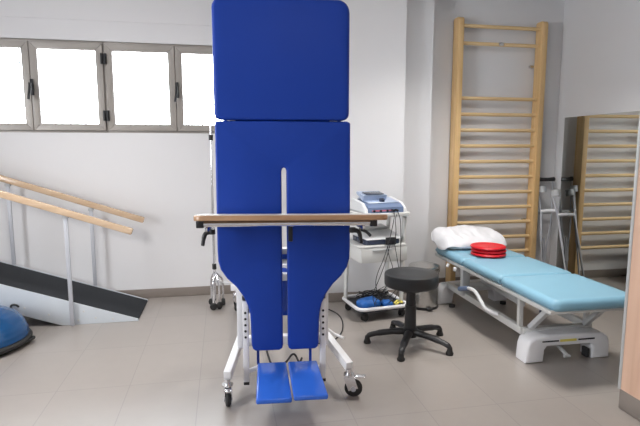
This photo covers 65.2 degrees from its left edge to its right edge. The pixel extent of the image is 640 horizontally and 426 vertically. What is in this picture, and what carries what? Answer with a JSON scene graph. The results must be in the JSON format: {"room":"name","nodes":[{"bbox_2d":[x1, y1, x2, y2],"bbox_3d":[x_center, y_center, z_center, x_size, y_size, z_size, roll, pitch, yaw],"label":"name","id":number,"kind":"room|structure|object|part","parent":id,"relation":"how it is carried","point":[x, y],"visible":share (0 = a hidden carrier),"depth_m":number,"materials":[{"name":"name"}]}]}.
{"room":"physiotherapy room","nodes":[
{"label":"physiotherapy room","id":0,"kind":"room"},
{"bbox_2d":[0,16,286,290],"bbox_3d":[-2.102,-0.616,4.218,4.100,2.750,0.200,-1,7,-11],"label":"wall","id":1,"kind":"structure","parent":0,"point":[164,179],"depth_m":4.24,"materials":[{"name":"paint"}]},
{"bbox_2d":[0,38,107,132],"bbox_3d":[-2.326,-1.022,4.020,1.125,0.739,0.140,-1,7,-11],"label":"window","id":2,"kind":"structure","parent":1,"relation":"in","point":[29,48],"depth_m":4.05,"materials":[{"name":"metal"}]},
{"bbox_3d":[-2.603,-1.018,3.991,0.552,0.703,0.044,-1,7,-11],"label":"sash","id":3,"kind":"part","parent":2,"relation":"part of","materials":[{"name":"metal"}]},
{"bbox_3d":[-2.310,-0.989,3.989,0.034,0.167,0.070,0,7,3],"label":"handle","id":4,"kind":"part","parent":2,"relation":"part of","materials":[{"name":"black plastic"}]},
{"bbox_3d":[-2.058,-1.031,4.097,0.552,0.703,0.044,-1,7,-11],"label":"sash","id":5,"kind":"part","parent":2,"relation":"part of","materials":[{"name":"metal"}]},
{"bbox_2d":[0,0,212,25],"bbox_3d":[-2.082,-1.758,3.968,4.100,0.420,0.010,-1,7,-11],"label":"ceiling","id":6,"kind":"structure","parent":1,"relation":"attached to","point":[182,12],"depth_m":4.06,"materials":[{"name":"paint"}]},
{"bbox_2d":[1,48,216,124],"bbox_3d":[-1.533,-1.071,4.405,2.930,0.839,0.080,-1,7,-11],"label":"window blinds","id":7,"kind":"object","parent":1,"relation":"attached to","point":[1,48],"depth_m":4.35,"materials":[{"name":"paint"}]},
{"bbox_2d":[103,42,214,132],"bbox_3d":[-1.221,-1.049,4.233,1.125,0.739,0.140,-1,7,-11],"label":"window","id":8,"kind":"structure","parent":1,"relation":"in","point":[174,52],"depth_m":4.21,"materials":[{"name":"metal"}]},
{"bbox_3d":[-1.499,-1.045,4.204,0.552,0.703,0.044,-1,7,-11],"label":"sash","id":9,"kind":"part","parent":8,"relation":"part of","materials":[{"name":"metal"}]},
{"bbox_3d":[-1.205,-1.016,4.202,0.034,0.167,0.070,0,7,3],"label":"handle","id":10,"kind":"part","parent":8,"relation":"part of","materials":[{"name":"black plastic"}]},
{"bbox_3d":[-0.954,-1.059,4.309,0.552,0.703,0.044,-1,7,-11],"label":"sash","id":11,"kind":"part","parent":8,"relation":"part of","materials":[{"name":"metal"}]},
{"bbox_2d":[117,285,233,297],"bbox_3d":[-2.083,0.721,4.283,4.090,0.079,0.012,-1,7,-11],"label":"baseboard","id":12,"kind":"structure","parent":1,"relation":"attached to","point":[198,290],"depth_m":4.43,"materials":[{"name":"tile"}]},
{"bbox_2d":[0,290,639,425],"bbox_3d":[-0.263,1.211,1.174,7.070,0.100,7.685,-1,7,-11],"label":"floor","id":13,"kind":"structure","parent":0,"point":[166,367],"depth_m":2.91,"materials":[{"name":"tile"}]},
{"bbox_2d":[0,305,34,354],"bbox_3d":[-2.247,0.754,3.282,0.664,0.262,0.640,-1,7,-11],"label":"dome","id":14,"kind":"object","parent":13,"relation":"on","point":[15,332],"visible":1,"depth_m":3.25,"materials":[{"name":"blue rubber"}]},
{"bbox_2d":[0,175,147,325],"bbox_3d":[-2.583,0.215,3.741,2.356,1.222,0.578,-1,7,-11],"label":"ramp","id":15,"kind":"object","parent":13,"relation":"on","point":[35,294],"visible":0.99,"depth_m":3.77,"materials":[{"name":"paint"}]},
{"bbox_3d":[-2.484,0.100,4.019,0.029,0.640,0.014,-1,7,-11],"label":"post","id":16,"kind":"part","parent":15,"relation":"part of","materials":[{"name":"metal"}]},
{"bbox_3d":[-2.534,-0.079,3.439,2.350,0.535,0.045,-1,7,-11],"label":"handrail","id":17,"kind":"part","parent":15,"relation":"part of","materials":[{"name":"brown wood"}]},
{"bbox_3d":[-1.828,0.433,3.643,0.029,0.806,0.014,-1,7,-11],"label":"post","id":18,"kind":"part","parent":15,"relation":"part of","materials":[{"name":"metal"}]},
{"bbox_3d":[-2.540,0.596,3.561,2.352,0.513,0.012,-1,7,-11],"label":"panel","id":19,"kind":"part","parent":15,"relation":"part of","materials":[{"name":"paint"}]},
{"bbox_3d":[-2.633,-0.158,3.957,2.356,0.537,0.045,-1,7,-11],"label":"handrail","id":20,"kind":"part","parent":15,"relation":"part of","materials":[{"name":"brown wood"}]},
{"bbox_3d":[-2.636,0.533,4.049,2.352,0.513,0.012,-1,7,-11],"label":"panel","id":21,"kind":"part","parent":15,"relation":"part of","materials":[{"name":"rubber"}]},
{"bbox_3d":[-1.887,0.292,4.161,0.029,0.640,0.014,-1,7,-11],"label":"post","id":22,"kind":"part","parent":15,"relation":"part of","materials":[{"name":"metal"}]},
{"bbox_2d":[209,104,230,309],"bbox_3d":[-0.828,-0.043,4.037,0.188,1.660,0.177,-1,7,-11],"label":"pole stand","id":23,"kind":"object","parent":13,"relation":"on","point":[213,306],"visible":0.88,"depth_m":4.07,"materials":[{"name":"silver metal"}]},
{"bbox_3d":[-0.887,0.595,4.145,0.018,0.246,0.082,-6,9,-37],"label":"leg","id":24,"kind":"part","parent":23,"relation":"part of","materials":[{"name":"silver metal"}]},
{"bbox_3d":[-0.865,0.603,4.081,0.018,0.247,0.086,0,7,-1],"label":"leg","id":25,"kind":"part","parent":23,"relation":"part of","materials":[{"name":"silver metal"}]},
{"bbox_3d":[-0.844,0.601,4.099,0.073,0.246,0.018,6,10,41],"label":"leg","id":26,"kind":"part","parent":23,"relation":"part of","materials":[{"name":"silver metal"}]},
{"bbox_3d":[-0.838,0.594,4.150,0.018,0.247,0.097,6,10,41],"label":"leg","id":27,"kind":"part","parent":23,"relation":"part of","materials":[{"name":"silver metal"}]},
{"bbox_2d":[193,0,387,406],"bbox_3d":[-0.215,-0.110,3.117,0.884,2.026,1.790,-1,7,-6],"label":"table","id":28,"kind":"object","parent":13,"relation":"on","point":[281,67],"visible":1,"depth_m":2.49,"materials":[{"name":"blue leather"}]},
{"bbox_3d":[-0.536,0.118,2.400,0.069,0.078,0.032,-4,8,-30],"label":"lock lever","id":29,"kind":"part","parent":28,"relation":"part of","materials":[{"name":"black plastic"}]},
{"bbox_3d":[-0.350,0.832,2.671,0.088,0.047,0.020,-1,7,-6],"label":"footplate arm","id":30,"kind":"part","parent":28,"relation":"part of"},
{"bbox_3d":[-0.196,-0.144,2.657,0.580,1.630,0.135,-1,7,-6],"label":"frame","id":31,"kind":"part","parent":28,"relation":"part of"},
{"bbox_2d":[211,0,349,120],"bbox_3d":[-0.187,-0.751,2.463,0.668,0.581,0.055,-1,7,-6],"label":"cushion","id":32,"kind":"object","parent":28,"relation":"on","point":[274,60],"depth_m":2.44,"materials":[{"name":"blue leather"}]},
{"bbox_2d":[215,121,349,350],"bbox_3d":[-0.183,0.129,2.576,0.678,1.185,0.055,-1,7,-6],"label":"cushion","id":33,"kind":"object","parent":28,"relation":"on","point":[251,156],"depth_m":2.54,"materials":[{"name":"blue leather"}]},
{"bbox_3d":[-0.212,0.409,2.888,0.140,0.405,0.255,-1,7,-6],"label":"lift motor","id":34,"kind":"part","parent":28,"relation":"part of","materials":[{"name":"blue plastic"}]},
{"bbox_3d":[-0.271,0.705,3.326,0.673,0.103,1.510,-1,7,-9],"label":"frame","id":35,"kind":"part","parent":28,"relation":"part of","materials":[{"name":"white metal"}]},
{"bbox_2d":[193,213,387,227],"bbox_3d":[-0.136,0.021,2.372,0.896,0.066,0.339,-1,7,-11],"label":"tray","id":36,"kind":"object","parent":28,"relation":"on","point":[234,219],"depth_m":2.26,"materials":[{"name":"laminate"}]},
{"bbox_3d":[-0.144,0.090,2.446,0.024,0.100,0.024,-1,7,-6],"label":"lever","id":37,"kind":"part","parent":28,"relation":"part of","materials":[{"name":"black plastic"}]},
{"bbox_3d":[0.178,0.112,2.475,0.069,0.078,0.032,2,8,18],"label":"lock lever","id":38,"kind":"part","parent":28,"relation":"part of","materials":[{"name":"black plastic"}]},
{"bbox_2d":[318,309,342,343],"bbox_3d":[0.017,0.822,3.772,0.353,0.009,0.844,1,7,10],"label":"power cable","id":39,"kind":"object","parent":13,"relation":"on","point":[328,309],"visible":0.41,"depth_m":3.79,"materials":[{"name":"black plastic"}]},
{"bbox_2d":[342,209,409,321],"bbox_3d":[0.436,0.390,3.950,0.448,0.822,0.398,-3,8,-19],"label":"trolley","id":40,"kind":"object","parent":13,"relation":"on","point":[361,253],"visible":0.7,"depth_m":3.82,"materials":[{"name":"white metal"}]},
{"bbox_3d":[0.216,0.354,4.003,0.052,0.712,0.042,-3,8,-19],"label":"post","id":41,"kind":"part","parent":40,"relation":"part of","materials":[{"name":"white metal"}]},
{"bbox_2d":[356,296,380,307],"bbox_3d":[0.377,0.691,3.883,0.182,0.077,0.131,-3,8,-19],"label":"pouch","id":42,"kind":"object","parent":40,"relation":"on","point":[366,302],"visible":0.83,"depth_m":3.83,"materials":[{"name":"blue fabric"}]},
{"bbox_2d":[355,287,388,298],"bbox_3d":[0.431,0.655,4.058,0.314,0.062,0.116,-4,8,-28],"label":"lead","id":43,"kind":"object","parent":40,"relation":"on","point":[367,294],"visible":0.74,"depth_m":4.04,"materials":[{"name":"black plastic"}]},
{"bbox_2d":[345,295,404,313],"bbox_3d":[0.436,0.725,3.993,0.420,0.012,0.370,-3,8,-19],"label":"shelf","id":44,"kind":"object","parent":40,"relation":"attached to","point":[351,298],"depth_m":3.87,"materials":[{"name":"white metal"}]},
{"bbox_2d":[352,223,399,244],"bbox_3d":[0.420,0.157,3.917,0.342,0.136,0.285,-3,8,-19],"label":"electrotherapy device","id":45,"kind":"object","parent":40,"relation":"on","point":[371,235],"visible":0.88,"depth_m":3.84,"materials":[{"name":"grey plastic"}]},
{"bbox_2d":[350,239,405,248],"bbox_3d":[0.427,0.232,3.932,0.405,0.016,0.340,-3,8,-19],"label":"shelf","id":46,"kind":"object","parent":40,"relation":"attached to","point":[353,244],"depth_m":3.80,"materials":[{"name":"white metal"}]},
{"bbox_3d":[0.436,0.297,3.938,0.385,0.112,0.330,-3,8,-19],"label":"drawer","id":47,"kind":"part","parent":40,"relation":"part of","materials":[{"name":"white metal"}]},
{"bbox_2d":[350,191,406,298],"bbox_3d":[0.466,0.247,3.893,0.355,0.818,0.383,-3,8,-19],"label":"electrotherapy machine","id":48,"kind":"object","parent":40,"relation":"on","point":[369,201],"visible":0.94,"depth_m":3.81,"materials":[{"name":"white plastic"}]},
{"bbox_3d":[0.453,-0.102,3.890,0.265,0.027,0.195,-3,8,-19],"label":"panel","id":49,"kind":"part","parent":48,"relation":"part of","materials":[{"name":"plastic"}]},
{"bbox_3d":[0.454,-0.062,3.893,0.295,0.088,0.280,-3,8,-19],"label":"casing","id":50,"kind":"part","parent":48,"relation":"part of","materials":[{"name":"plastic"}]},
{"bbox_2d":[350,209,409,216],"bbox_3d":[0.439,-0.005,3.906,0.430,0.027,0.370,-3,8,-19],"label":"shelf","id":51,"kind":"object","parent":40,"relation":"attached to","point":[404,214],"depth_m":3.78,"materials":[{"name":"white metal"}]},
{"bbox_2d":[373,214,398,304],"bbox_3d":[0.489,0.357,3.764,0.226,0.697,0.080,-3,8,-19],"label":"cables","id":52,"kind":"object","parent":40,"relation":"hanging from","point":[392,239],"visible":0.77,"depth_m":3.77,"materials":[{"name":"black plastic"}]},
{"bbox_3d":[0.537,0.211,3.786,0.085,0.055,0.020,-3,8,-19],"label":"casing","id":53,"kind":"part","parent":52,"relation":"part of","materials":[{"name":"black plastic"}]},
{"bbox_2d":[381,299,392,305],"bbox_3d":[0.522,0.701,3.903,0.085,0.052,0.091,-3,8,-19],"label":"pouch","id":54,"kind":"object","parent":40,"relation":"on","point":[384,302],"visible":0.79,"depth_m":3.88,"materials":[{"name":"blue fabric"}]},
{"bbox_3d":[0.561,0.335,4.152,0.042,0.711,0.042,-3,8,-19],"label":"post","id":55,"kind":"part","parent":40,"relation":"part of","materials":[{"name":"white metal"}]},
{"bbox_3d":[0.649,0.364,3.920,0.047,0.712,0.042,-3,8,-19],"label":"post","id":56,"kind":"part","parent":40,"relation":"part of","materials":[{"name":"white metal"}]},
{"bbox_2d":[364,267,453,361],"bbox_3d":[0.594,0.633,3.352,0.591,0.492,0.575,-1,7,-11],"label":"stool","id":57,"kind":"object","parent":13,"relation":"on","point":[411,281],"visible":1,"depth_m":3.27,"materials":[{"name":"black plastic"}]},
{"bbox_3d":[0.440,0.806,3.363,0.269,0.080,0.054,0,7,3],"label":"arm","id":58,"kind":"part","parent":57,"relation":"part of","materials":[{"name":"black plastic"}]},
{"bbox_3d":[0.561,0.787,3.511,0.054,0.080,0.269,-2,8,-15],"label":"arm","id":59,"kind":"part","parent":57,"relation":"part of","materials":[{"name":"black plastic"}]},
{"bbox_3d":[0.545,0.827,3.203,0.054,0.080,0.269,3,8,21],"label":"arm","id":60,"kind":"part","parent":57,"relation":"part of","materials":[{"name":"black plastic"}]},
{"bbox_3d":[0.604,0.436,3.307,0.354,0.090,0.354,-1,7,-11],"label":"seat","id":61,"kind":"part","parent":57,"relation":"part of","materials":[{"name":"black leather"}]},
{"bbox_3d":[0.741,0.796,3.443,0.269,0.080,0.054,-5,9,-33],"label":"arm","id":62,"kind":"part","parent":57,"relation":"part of","materials":[{"name":"black plastic"}]},
{"bbox_3d":[0.731,0.820,3.252,0.269,0.080,0.054,6,9,39],"label":"arm","id":63,"kind":"part","parent":57,"relation":"part of","materials":[{"name":"black plastic"}]},
{"bbox_2d":[408,261,439,310],"bbox_3d":[0.860,0.595,4.147,0.259,0.366,0.259,5,9,34],"label":"pedal bin","id":64,"kind":"object","parent":13,"relation":"on","point":[424,301],"visible":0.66,"depth_m":4.05,"materials":[{"name":"metal"}]},
{"bbox_3d":[0.860,0.446,4.128,0.258,0.066,0.258,-1,7,-11],"label":"lid","id":65,"kind":"part","parent":64,"relation":"part of","materials":[{"name":"metal"}]},
{"bbox_2d":[435,247,624,362],"bbox_3d":[1.416,0.611,3.632,0.620,0.466,1.660,-1,7,-10],"label":"couch","id":66,"kind":"object","parent":13,"relation":"on","point":[516,277],"visible":0.86,"depth_m":3.14,"materials":[{"name":"blue leather"}]},
{"bbox_2d":[431,225,505,249],"bbox_3d":[1.275,0.203,4.302,0.601,0.164,0.375,-1,7,-8],"label":"pillow","id":67,"kind":"object","parent":66,"relation":"on","point":[462,236],"visible":0.87,"depth_m":4.22,"materials":[{"name":"fabric"}]},
{"bbox_2d":[435,247,524,265],"bbox_3d":[1.317,0.342,4.155,0.566,0.066,0.537,-1,7,-10],"label":"cushion","id":68,"kind":"object","parent":66,"relation":"on","point":[456,257],"depth_m":4.02,"materials":[{"name":"blue leather"}]},
{"bbox_3d":[1.138,0.611,3.631,0.060,0.117,0.532,-2,7,-13],"label":"foot rail","id":69,"kind":"part","parent":66,"relation":"part of","materials":[{"name":"white metal"}]},
{"bbox_2d":[471,251,505,257],"bbox_3d":[1.328,0.319,3.947,0.268,0.027,0.268,-1,7,-11],"label":"disc","id":70,"kind":"object","parent":66,"relation":"on","point":[472,252],"visible":0.58,"depth_m":3.85,"materials":[{"name":"red plastic"}]},
{"bbox_2d":[471,247,506,253],"bbox_3d":[1.331,0.291,3.950,0.268,0.027,0.268,-5,9,-34],"label":"disc","id":71,"kind":"object","parent":70,"relation":"on","point":[472,249],"visible":0.53,"depth_m":3.84,"materials":[{"name":"red plastic"}]},
{"bbox_2d":[470,242,505,250],"bbox_3d":[1.325,0.265,3.943,0.268,0.027,0.268,4,8,27],"label":"disc","id":72,"kind":"object","parent":71,"relation":"on","point":[486,246],"visible":1,"depth_m":3.92,"materials":[{"name":"red plastic"}]},
{"bbox_3d":[1.301,0.558,3.589,0.028,0.060,0.551,-1,7,-10],"label":"rail","id":73,"kind":"part","parent":66,"relation":"part of","materials":[{"name":"grey plastic"}]},
{"bbox_2d":[463,257,570,283],"bbox_3d":[1.413,0.410,3.625,0.566,0.066,0.542,-1,7,-10],"label":"cushion","id":74,"kind":"object","parent":66,"relation":"on","point":[491,270],"depth_m":3.58,"materials":[{"name":"blue leather"}]},
{"bbox_3d":[1.404,0.666,3.709,0.505,0.052,1.120,-1,7,-10],"label":"frame","id":75,"kind":"part","parent":66,"relation":"part of","materials":[{"name":"white metal"}]},
{"bbox_3d":[1.416,0.452,3.617,0.554,0.024,1.600,-1,7,-10],"label":"frame","id":76,"kind":"part","parent":66,"relation":"part of","materials":[{"name":"white metal"}]},
{"bbox_3d":[1.332,0.636,3.026,0.035,0.200,0.200,-1,7,-10],"label":"scissor arm","id":77,"kind":"part","parent":66,"relation":"part of","materials":[{"name":"grey plastic"}]},
{"bbox_2d":[500,274,624,311],"bbox_3d":[1.512,0.480,3.077,0.566,0.066,0.575,-1,7,-10],"label":"cushion","id":78,"kind":"object","parent":66,"relation":"on","point":[545,292],"depth_m":2.96,"materials":[{"name":"blue leather"}]},
{"bbox_3d":[1.706,0.627,3.092,0.035,0.200,0.200,-1,7,-10],"label":"scissor arm","id":79,"kind":"part","parent":66,"relation":"part of","materials":[{"name":"grey plastic"}]},
{"bbox_2d":[537,177,554,262],"bbox_3d":[2.161,0.173,4.821,0.194,1.036,0.137,0,7,1],"label":"crutch","id":80,"kind":"object","parent":13,"relation":"on","point":[552,179],"visible":0.52,"depth_m":4.82,"materials":[{"name":"grey metal"}]},
{"bbox_2d":[538,186,554,260],"bbox_3d":[2.123,0.219,4.772,0.149,0.958,0.176,-4,8,-26],"label":"crutch","id":81,"kind":"object","parent":13,"relation":"on","point":[541,188],"visible":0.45,"depth_m":4.75,"materials":[{"name":"metal"}]},
{"bbox_2d":[551,189,567,270],"bbox_3d":[2.283,0.252,4.644,0.161,0.931,0.334,-2,8,-14],"label":"crutch","id":82,"kind":"object","parent":13,"relation":"on","point":[556,192],"visible":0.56,"depth_m":4.66,"materials":[{"name":"metal"}]},
{"bbox_2d":[328,0,406,292],"bbox_3d":[0.301,-0.647,4.464,0.712,2.750,0.630,-1,7,-11],"label":"wall","id":83,"kind":"structure","parent":0,"point":[377,38],"depth_m":4.15,"materials":[{"name":"paint"}]},
{"bbox_2d":[328,290,398,301],"bbox_3d":[0.365,0.716,4.321,0.734,0.079,0.012,-1,7,-11],"label":"baseboard","id":84,"kind":"structure","parent":83,"relation":"attached to","point":[332,297],"depth_m":4.28,"materials":[{"name":"tile"}]},
{"bbox_2d":[403,0,434,266],"bbox_3d":[0.782,-0.667,4.620,0.293,2.750,0.505,-1,7,-11],"label":"wall","id":85,"kind":"structure","parent":0,"point":[420,13],"depth_m":4.36,"materials":[{"name":"paint"}]},
{"bbox_2d":[427,0,564,277],"bbox_3d":[1.579,-0.698,4.861,1.365,2.750,0.332,-1,7,-11],"label":"wall","id":86,"kind":"structure","parent":0,"point":[488,71],"depth_m":4.67,"materials":[{"name":"paint"}]},
{"bbox_2d":[439,276,479,282],"bbox_3d":[1.615,0.647,4.863,1.357,0.079,0.012,-1,7,-11],"label":"baseboard","id":87,"kind":"structure","parent":86,"relation":"attached to","point":[471,277],"depth_m":4.80,"materials":[{"name":"tile"}]},
{"bbox_2d":[445,17,547,281],"bbox_3d":[1.631,-0.527,4.658,0.872,2.438,0.124,-1,7,-11],"label":"wall bars","id":88,"kind":"object","parent":86,"relation":"attached to","point":[541,29],"visible":0.77,"depth_m":4.61,"materials":[{"name":"brown wood"}]},
{"bbox_2d":[549,0,639,266],"bbox_3d":[3.011,-0.284,1.624,0.200,2.750,7.285,-1,7,-11],"label":"wall","id":89,"kind":"structure","parent":0,"point":[600,69],"depth_m":4.29,"materials":[{"name":"paint"}]},
{"bbox_2d":[556,111,639,290],"bbox_3d":[2.490,-0.024,3.771,0.019,1.490,2.040,-1,7,-11],"label":"wall mirror","id":90,"kind":"object","parent":89,"relation":"attached to","point":[599,156],"visible":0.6,"depth_m":4.27,"materials":[{"name":"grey mirror"}]},
{"bbox_2d":[618,114,639,420],"bbox_3d":[1.733,-0.269,1.543,0.130,2.738,1.721,-1,7,-11],"label":"wall","id":91,"kind":"structure","parent":0,"point":[629,367],"depth_m":2.43,"materials":[{"name":"paint"}]},
{"bbox_3d":[1.734,-0.317,1.532,0.120,2.640,1.700,-1,7,-11],"label":"panel","id":92,"kind":"part","parent":91,"relation":"part of","materials":[{"name":"laminate"}]}
]}

